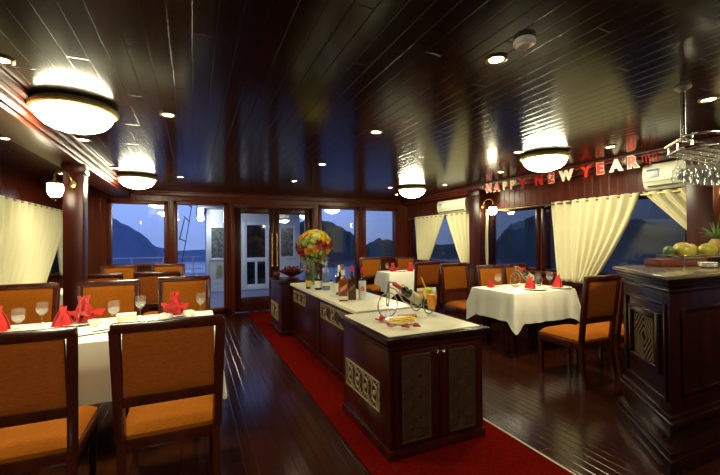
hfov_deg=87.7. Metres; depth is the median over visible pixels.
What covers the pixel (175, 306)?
folded napkin
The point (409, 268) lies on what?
folded napkin
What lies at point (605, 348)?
baseboard
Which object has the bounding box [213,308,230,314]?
baseboard
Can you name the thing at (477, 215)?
trim
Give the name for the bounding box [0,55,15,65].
recessed light
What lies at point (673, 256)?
tray
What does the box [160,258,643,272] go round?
water
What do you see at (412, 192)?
ceiling lamp
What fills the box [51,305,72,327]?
folded napkin
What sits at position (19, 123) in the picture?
trim
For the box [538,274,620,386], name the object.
dining chair
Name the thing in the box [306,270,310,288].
liquor bottle
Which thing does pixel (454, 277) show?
cushion
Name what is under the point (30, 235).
curtain
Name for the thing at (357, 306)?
countertop
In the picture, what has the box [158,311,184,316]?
dinner plate
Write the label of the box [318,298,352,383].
base cabinet
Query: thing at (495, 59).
recessed light
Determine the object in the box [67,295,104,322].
folded napkin
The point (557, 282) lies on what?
folded napkin
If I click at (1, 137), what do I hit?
recessed light
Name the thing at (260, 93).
ceiling
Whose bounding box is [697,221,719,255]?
pineapple
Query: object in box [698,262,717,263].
saucer
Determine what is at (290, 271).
bowl
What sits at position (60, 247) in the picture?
curtain
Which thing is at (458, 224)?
curtain
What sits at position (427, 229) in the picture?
curtain
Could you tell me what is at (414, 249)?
window
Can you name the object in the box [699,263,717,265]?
saucer
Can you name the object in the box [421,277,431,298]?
cocktail glass
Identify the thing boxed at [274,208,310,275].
door
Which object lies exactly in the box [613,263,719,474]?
bar counter
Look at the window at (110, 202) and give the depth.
6.85 m
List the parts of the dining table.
leg, leg, leg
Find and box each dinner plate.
[0,327,19,331]
[68,320,87,325]
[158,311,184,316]
[523,287,547,290]
[549,285,571,288]
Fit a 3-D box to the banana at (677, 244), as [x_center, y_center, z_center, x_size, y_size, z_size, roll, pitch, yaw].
[2.837,0.100,3.292,0.161,0.119,0.100,0,0,-10]
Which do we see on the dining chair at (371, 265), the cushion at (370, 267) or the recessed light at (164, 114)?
the cushion at (370, 267)
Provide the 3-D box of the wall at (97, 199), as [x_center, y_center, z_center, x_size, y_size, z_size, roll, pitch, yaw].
[-2.024,0.323,7.929,7.250,2.420,0.140,0,-1,-24]
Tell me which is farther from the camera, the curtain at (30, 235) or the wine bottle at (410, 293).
the curtain at (30, 235)
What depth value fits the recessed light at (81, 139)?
3.51 m
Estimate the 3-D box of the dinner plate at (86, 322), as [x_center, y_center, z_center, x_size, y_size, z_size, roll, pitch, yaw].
[-2.306,0.702,3.070,0.264,0.022,0.264,0,-1,-24]
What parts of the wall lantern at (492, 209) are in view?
lamp shade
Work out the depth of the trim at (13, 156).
4.39 m
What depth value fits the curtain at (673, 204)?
4.05 m
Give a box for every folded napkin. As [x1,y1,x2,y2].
[0,305,10,331]
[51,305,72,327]
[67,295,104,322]
[161,291,188,314]
[387,263,398,271]
[406,263,414,270]
[487,278,494,287]
[525,276,535,288]
[552,275,562,287]
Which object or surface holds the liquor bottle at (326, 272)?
on the countertop at (357, 306)
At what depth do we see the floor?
2.99 m
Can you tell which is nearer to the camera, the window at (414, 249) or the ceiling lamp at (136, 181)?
the ceiling lamp at (136, 181)
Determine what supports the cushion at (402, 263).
on the dining chair at (403, 262)
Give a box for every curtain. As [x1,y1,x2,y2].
[0,195,62,284]
[57,230,62,274]
[415,214,444,260]
[446,212,469,263]
[485,209,488,264]
[551,200,574,281]
[573,192,639,283]
[643,187,686,229]
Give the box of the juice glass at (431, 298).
[426,291,436,314]
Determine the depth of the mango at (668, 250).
3.15 m
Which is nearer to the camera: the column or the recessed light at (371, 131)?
the recessed light at (371, 131)
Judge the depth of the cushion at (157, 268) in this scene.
6.66 m
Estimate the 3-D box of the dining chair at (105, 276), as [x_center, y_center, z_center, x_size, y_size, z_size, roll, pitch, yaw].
[-3.328,0.984,4.851,0.541,1.072,0.601,0,-1,-24]
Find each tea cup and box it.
[87,319,101,326]
[160,313,172,318]
[184,310,194,316]
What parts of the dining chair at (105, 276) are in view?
panel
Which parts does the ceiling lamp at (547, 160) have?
lamp shade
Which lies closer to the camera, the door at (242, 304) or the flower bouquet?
the flower bouquet
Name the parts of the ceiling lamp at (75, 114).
lamp shade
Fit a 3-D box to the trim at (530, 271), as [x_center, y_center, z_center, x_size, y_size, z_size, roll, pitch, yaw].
[2.927,0.522,5.293,0.050,0.040,2.980,0,-1,-24]
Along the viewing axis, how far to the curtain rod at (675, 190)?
5.22 m
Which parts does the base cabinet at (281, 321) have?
carved panel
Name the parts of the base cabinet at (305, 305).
carved panel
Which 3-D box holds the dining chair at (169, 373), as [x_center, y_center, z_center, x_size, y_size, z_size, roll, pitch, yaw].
[-1.133,0.961,2.271,0.563,1.040,0.601,0,-1,-24]
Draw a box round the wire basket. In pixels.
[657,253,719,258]
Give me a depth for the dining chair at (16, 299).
3.52 m
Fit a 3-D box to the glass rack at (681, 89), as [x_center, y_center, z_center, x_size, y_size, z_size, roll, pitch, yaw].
[2.664,-0.768,2.688,1.409,0.399,0.399,0,-1,-24]
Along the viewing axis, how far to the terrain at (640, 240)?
68.88 m
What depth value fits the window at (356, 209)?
8.69 m
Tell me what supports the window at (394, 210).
in the wall at (97, 199)
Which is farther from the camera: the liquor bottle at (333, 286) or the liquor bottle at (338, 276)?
the liquor bottle at (338, 276)
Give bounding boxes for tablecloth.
[10,310,226,405]
[59,288,62,305]
[374,270,435,298]
[466,283,580,334]
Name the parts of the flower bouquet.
flower, flower, flower, flower, flower, flower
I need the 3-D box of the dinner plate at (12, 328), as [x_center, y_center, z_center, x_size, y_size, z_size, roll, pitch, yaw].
[-2.682,0.702,2.760,0.264,0.022,0.264,0,-1,-24]
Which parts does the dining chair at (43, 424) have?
panel, backrest frame, seat, seat frame, leg, leg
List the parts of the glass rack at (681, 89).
rail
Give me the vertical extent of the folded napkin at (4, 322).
0.208 m
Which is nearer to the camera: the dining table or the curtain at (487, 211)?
the dining table
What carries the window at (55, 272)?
in the wall at (13, 184)
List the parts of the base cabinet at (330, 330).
carved panel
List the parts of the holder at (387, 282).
frame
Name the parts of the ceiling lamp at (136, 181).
lamp shade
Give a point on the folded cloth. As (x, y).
(129, 315)
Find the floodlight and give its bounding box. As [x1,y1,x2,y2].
[197,208,203,220]
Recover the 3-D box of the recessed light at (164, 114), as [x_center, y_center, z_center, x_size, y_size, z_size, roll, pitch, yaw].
[-1.456,-0.928,2.844,0.116,0.012,0.116,0,-1,-24]
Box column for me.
[61,163,88,319]
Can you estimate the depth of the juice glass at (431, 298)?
3.12 m
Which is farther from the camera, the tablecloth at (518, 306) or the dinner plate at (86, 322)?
the tablecloth at (518, 306)
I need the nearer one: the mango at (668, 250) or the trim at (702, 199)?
the mango at (668, 250)
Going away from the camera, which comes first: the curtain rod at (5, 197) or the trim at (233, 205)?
the curtain rod at (5, 197)
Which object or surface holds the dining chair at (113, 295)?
on the floor
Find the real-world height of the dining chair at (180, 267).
1.072 m
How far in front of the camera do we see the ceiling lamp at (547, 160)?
4.14 m
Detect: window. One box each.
[48,252,60,278]
[107,199,167,266]
[173,201,227,311]
[318,205,358,289]
[363,207,397,259]
[411,216,469,266]
[489,205,539,270]
[541,193,686,274]
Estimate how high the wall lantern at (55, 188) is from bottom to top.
0.322 m
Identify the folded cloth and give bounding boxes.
[116,312,136,320]
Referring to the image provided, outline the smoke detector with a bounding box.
[513,34,535,49]
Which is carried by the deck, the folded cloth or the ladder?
the ladder
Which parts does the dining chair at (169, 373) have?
leg, leg, panel, seat frame, seat, leg, leg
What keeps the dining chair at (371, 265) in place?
on the floor
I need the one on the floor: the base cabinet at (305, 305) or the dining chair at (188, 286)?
the dining chair at (188, 286)
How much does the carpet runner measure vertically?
0.012 m
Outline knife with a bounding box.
[78,332,106,336]
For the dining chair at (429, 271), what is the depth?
6.71 m
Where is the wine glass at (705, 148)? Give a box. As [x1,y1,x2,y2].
[694,148,709,178]
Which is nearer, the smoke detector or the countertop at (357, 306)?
the smoke detector
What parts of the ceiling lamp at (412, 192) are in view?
lamp shade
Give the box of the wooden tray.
[643,258,707,266]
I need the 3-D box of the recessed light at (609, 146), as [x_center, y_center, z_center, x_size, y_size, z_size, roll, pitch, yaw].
[2.631,-0.951,3.941,0.116,0.012,0.116,0,-1,-24]
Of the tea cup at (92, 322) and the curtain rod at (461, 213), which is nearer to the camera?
the tea cup at (92, 322)
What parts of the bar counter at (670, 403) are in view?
panel frame, cornice, panel frame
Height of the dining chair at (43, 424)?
1.040 m
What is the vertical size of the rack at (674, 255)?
0.092 m
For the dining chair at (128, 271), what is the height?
1.072 m
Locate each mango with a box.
[662,246,674,256]
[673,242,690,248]
[674,244,696,257]
[697,243,717,256]
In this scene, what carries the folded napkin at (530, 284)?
on the dinner plate at (537, 288)
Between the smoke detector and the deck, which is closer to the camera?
the smoke detector
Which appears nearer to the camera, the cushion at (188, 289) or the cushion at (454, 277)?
the cushion at (188, 289)
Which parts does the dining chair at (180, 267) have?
backrest frame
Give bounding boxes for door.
[235,207,273,311]
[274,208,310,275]
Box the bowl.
[278,266,304,279]
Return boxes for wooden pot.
[273,271,279,278]
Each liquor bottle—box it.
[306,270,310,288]
[315,268,321,289]
[322,261,329,289]
[330,263,337,292]
[336,265,340,294]
[338,265,347,301]
[347,266,355,299]
[359,267,365,299]
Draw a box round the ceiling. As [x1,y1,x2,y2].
[0,0,719,199]
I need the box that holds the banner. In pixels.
[481,153,657,192]
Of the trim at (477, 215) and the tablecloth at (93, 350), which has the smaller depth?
the tablecloth at (93, 350)
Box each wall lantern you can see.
[46,170,76,200]
[481,199,496,216]
[714,170,719,182]
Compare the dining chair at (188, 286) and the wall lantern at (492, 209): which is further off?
the wall lantern at (492, 209)
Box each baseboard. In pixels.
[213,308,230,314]
[439,302,623,355]
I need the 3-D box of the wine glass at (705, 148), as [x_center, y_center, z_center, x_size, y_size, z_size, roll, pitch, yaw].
[2.242,-0.489,2.458,0.078,0.200,0.077,0,-1,-24]
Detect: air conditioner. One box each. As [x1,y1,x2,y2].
[437,197,468,213]
[642,153,719,190]
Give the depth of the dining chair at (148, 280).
4.84 m
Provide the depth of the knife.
2.72 m
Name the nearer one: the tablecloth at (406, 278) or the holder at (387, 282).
the holder at (387, 282)
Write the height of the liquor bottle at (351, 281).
0.362 m
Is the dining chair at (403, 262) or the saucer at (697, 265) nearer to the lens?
the saucer at (697, 265)
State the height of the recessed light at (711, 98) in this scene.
0.012 m
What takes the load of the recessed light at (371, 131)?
in the ceiling
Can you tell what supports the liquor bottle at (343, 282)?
on the countertop at (357, 306)
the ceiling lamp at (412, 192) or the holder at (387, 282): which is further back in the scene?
the ceiling lamp at (412, 192)
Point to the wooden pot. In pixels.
(276, 274)
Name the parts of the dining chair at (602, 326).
leg, seat, leg, leg, backrest frame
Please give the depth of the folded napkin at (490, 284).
5.22 m
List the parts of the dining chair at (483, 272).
backrest frame, leg, leg, leg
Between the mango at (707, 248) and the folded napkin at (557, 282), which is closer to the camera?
the mango at (707, 248)
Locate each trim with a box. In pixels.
[0,67,134,197]
[0,134,98,189]
[133,189,400,203]
[231,203,314,313]
[400,136,719,205]
[468,190,490,322]
[483,418,576,474]
[527,270,556,274]
[684,147,719,262]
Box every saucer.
[697,265,716,267]
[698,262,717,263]
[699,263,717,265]
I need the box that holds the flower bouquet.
[295,229,332,282]
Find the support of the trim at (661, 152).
attached to the wall at (629, 181)
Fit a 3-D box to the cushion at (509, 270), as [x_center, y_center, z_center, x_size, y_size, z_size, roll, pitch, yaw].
[2.442,0.643,5.830,0.411,0.369,0.054,0,-1,-24]
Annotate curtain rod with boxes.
[5,197,61,211]
[408,213,468,219]
[488,190,680,210]
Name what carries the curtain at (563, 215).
hanging from the curtain rod at (675, 190)
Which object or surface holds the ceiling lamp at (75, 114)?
attached to the ceiling
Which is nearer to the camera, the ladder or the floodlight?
the floodlight
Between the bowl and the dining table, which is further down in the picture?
the dining table
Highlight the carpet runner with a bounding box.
[248,311,572,474]
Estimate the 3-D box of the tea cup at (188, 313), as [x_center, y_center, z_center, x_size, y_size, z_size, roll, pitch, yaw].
[-1.540,0.683,3.377,0.089,0.053,0.080,0,0,-9]
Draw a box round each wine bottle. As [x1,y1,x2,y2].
[392,282,423,305]
[517,267,535,280]
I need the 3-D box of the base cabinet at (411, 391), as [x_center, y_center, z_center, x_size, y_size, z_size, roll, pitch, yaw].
[0.396,1.060,2.976,0.863,0.800,0.911,0,-1,-24]
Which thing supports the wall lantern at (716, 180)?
attached to the wall at (629, 181)
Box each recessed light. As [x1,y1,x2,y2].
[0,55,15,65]
[0,136,10,140]
[79,138,90,141]
[160,112,175,117]
[369,130,381,133]
[485,54,507,64]
[604,145,616,148]
[698,96,719,102]
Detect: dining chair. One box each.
[0,282,60,324]
[0,326,98,474]
[77,279,140,318]
[88,273,122,280]
[100,264,137,279]
[108,314,224,474]
[134,271,180,314]
[150,263,184,311]
[157,275,210,313]
[359,257,383,295]
[395,256,426,303]
[400,261,441,312]
[439,263,490,328]
[476,264,532,346]
[502,263,555,342]
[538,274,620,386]
[573,276,623,377]
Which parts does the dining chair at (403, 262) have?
backrest frame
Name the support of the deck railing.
on the deck
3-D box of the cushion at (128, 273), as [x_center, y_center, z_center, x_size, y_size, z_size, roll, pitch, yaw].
[-4.080,0.699,6.341,0.428,0.369,0.054,0,-1,-24]
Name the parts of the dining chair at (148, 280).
seat, panel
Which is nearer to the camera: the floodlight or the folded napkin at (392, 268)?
the folded napkin at (392, 268)
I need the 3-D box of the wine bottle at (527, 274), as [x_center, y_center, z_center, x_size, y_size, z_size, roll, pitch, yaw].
[2.372,0.522,5.352,0.332,0.225,0.085,0,-1,-27]
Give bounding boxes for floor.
[19,300,719,474]
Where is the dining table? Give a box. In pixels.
[485,316,561,353]
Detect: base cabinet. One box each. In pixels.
[269,276,331,335]
[293,287,317,358]
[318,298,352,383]
[339,308,489,461]
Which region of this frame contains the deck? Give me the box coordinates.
[185,267,353,307]
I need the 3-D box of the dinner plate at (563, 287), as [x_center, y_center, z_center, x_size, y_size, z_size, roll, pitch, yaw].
[2.723,0.679,5.101,0.288,0.024,0.288,0,-1,-24]
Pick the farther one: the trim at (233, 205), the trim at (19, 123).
the trim at (233, 205)
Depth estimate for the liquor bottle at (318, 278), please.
4.88 m
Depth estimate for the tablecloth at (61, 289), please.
4.90 m
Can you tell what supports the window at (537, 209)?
in the wall at (629, 181)
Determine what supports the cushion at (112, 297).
on the dining chair at (113, 295)
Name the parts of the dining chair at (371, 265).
backrest frame, seat, seat frame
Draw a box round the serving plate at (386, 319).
[385,316,417,324]
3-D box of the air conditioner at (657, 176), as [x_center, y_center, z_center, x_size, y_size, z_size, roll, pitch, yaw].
[3.478,-0.682,3.856,0.204,0.285,0.960,0,-1,-24]
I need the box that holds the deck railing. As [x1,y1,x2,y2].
[113,256,201,275]
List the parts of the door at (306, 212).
handle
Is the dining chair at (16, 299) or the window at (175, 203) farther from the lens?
the window at (175, 203)
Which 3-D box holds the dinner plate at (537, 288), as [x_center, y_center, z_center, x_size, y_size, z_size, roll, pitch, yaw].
[2.323,0.680,4.967,0.312,0.026,0.312,0,-1,-24]
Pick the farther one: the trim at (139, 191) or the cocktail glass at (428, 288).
the trim at (139, 191)
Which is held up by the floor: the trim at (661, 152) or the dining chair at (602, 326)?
the dining chair at (602, 326)
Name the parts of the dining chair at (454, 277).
backrest frame, seat frame, seat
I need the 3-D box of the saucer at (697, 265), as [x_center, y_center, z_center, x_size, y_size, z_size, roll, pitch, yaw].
[2.692,0.225,2.904,0.120,0.015,0.120,0,-1,-24]
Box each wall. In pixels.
[0,165,59,282]
[59,190,407,314]
[407,166,676,346]
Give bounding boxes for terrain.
[113,218,204,263]
[300,214,684,260]
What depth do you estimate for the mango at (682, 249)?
3.13 m
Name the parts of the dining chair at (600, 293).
leg, leg, seat frame, seat, leg, backrest frame, panel, leg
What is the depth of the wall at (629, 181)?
5.56 m
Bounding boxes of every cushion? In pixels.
[83,285,133,318]
[104,268,133,279]
[155,266,181,275]
[163,280,205,312]
[362,260,379,275]
[398,259,412,269]
[443,266,466,288]
[480,268,502,285]
[506,267,526,283]
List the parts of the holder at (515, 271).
frame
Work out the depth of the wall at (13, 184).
5.15 m
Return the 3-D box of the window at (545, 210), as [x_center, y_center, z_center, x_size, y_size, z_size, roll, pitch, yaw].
[3.183,0.006,4.849,0.120,1.040,1.870,0,-1,-24]
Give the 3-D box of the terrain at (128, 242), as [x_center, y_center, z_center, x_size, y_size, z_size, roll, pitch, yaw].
[-69.835,-0.472,52.658,119.633,11.029,83.000,0,-1,-24]
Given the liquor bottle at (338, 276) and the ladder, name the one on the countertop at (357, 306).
the liquor bottle at (338, 276)
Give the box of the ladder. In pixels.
[179,205,191,262]
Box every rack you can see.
[656,253,719,266]
[664,84,719,164]
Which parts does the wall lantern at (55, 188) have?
lamp shade, arm, wall plate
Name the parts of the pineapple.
crown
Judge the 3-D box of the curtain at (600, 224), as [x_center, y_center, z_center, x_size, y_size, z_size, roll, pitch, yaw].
[3.074,0.043,4.732,0.080,1.132,0.853,0,-1,-24]
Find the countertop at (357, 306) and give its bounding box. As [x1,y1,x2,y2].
[290,282,414,313]
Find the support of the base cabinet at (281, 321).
on the carpet runner
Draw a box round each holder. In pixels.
[377,281,435,317]
[510,266,542,286]
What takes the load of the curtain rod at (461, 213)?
attached to the wall at (629, 181)
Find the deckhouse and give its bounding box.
[196,206,299,291]
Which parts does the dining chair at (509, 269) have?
backrest frame, leg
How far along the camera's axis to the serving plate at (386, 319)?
2.87 m
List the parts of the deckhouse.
door, door pane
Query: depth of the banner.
4.78 m
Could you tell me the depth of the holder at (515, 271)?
5.29 m
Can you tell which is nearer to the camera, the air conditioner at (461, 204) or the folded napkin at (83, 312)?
the folded napkin at (83, 312)
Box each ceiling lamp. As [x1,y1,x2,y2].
[25,92,119,134]
[116,173,157,189]
[398,186,426,198]
[520,150,570,172]
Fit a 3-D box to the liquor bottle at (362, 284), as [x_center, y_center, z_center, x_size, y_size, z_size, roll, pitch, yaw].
[0.026,0.499,4.074,0.081,0.345,0.087,0,0,-4]
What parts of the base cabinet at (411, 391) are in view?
carved panel, door, door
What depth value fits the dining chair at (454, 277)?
6.08 m
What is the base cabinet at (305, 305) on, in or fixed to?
on the carpet runner
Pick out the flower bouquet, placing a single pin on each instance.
(306, 246)
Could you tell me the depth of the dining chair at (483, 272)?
5.58 m
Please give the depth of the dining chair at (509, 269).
5.78 m
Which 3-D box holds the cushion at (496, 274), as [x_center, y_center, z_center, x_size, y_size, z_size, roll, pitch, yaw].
[1.976,0.645,5.623,0.411,0.369,0.054,0,-1,-24]
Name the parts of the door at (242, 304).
handle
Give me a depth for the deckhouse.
11.66 m
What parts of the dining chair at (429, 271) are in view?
seat frame, backrest frame, panel, leg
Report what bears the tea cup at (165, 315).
on the tablecloth at (93, 350)

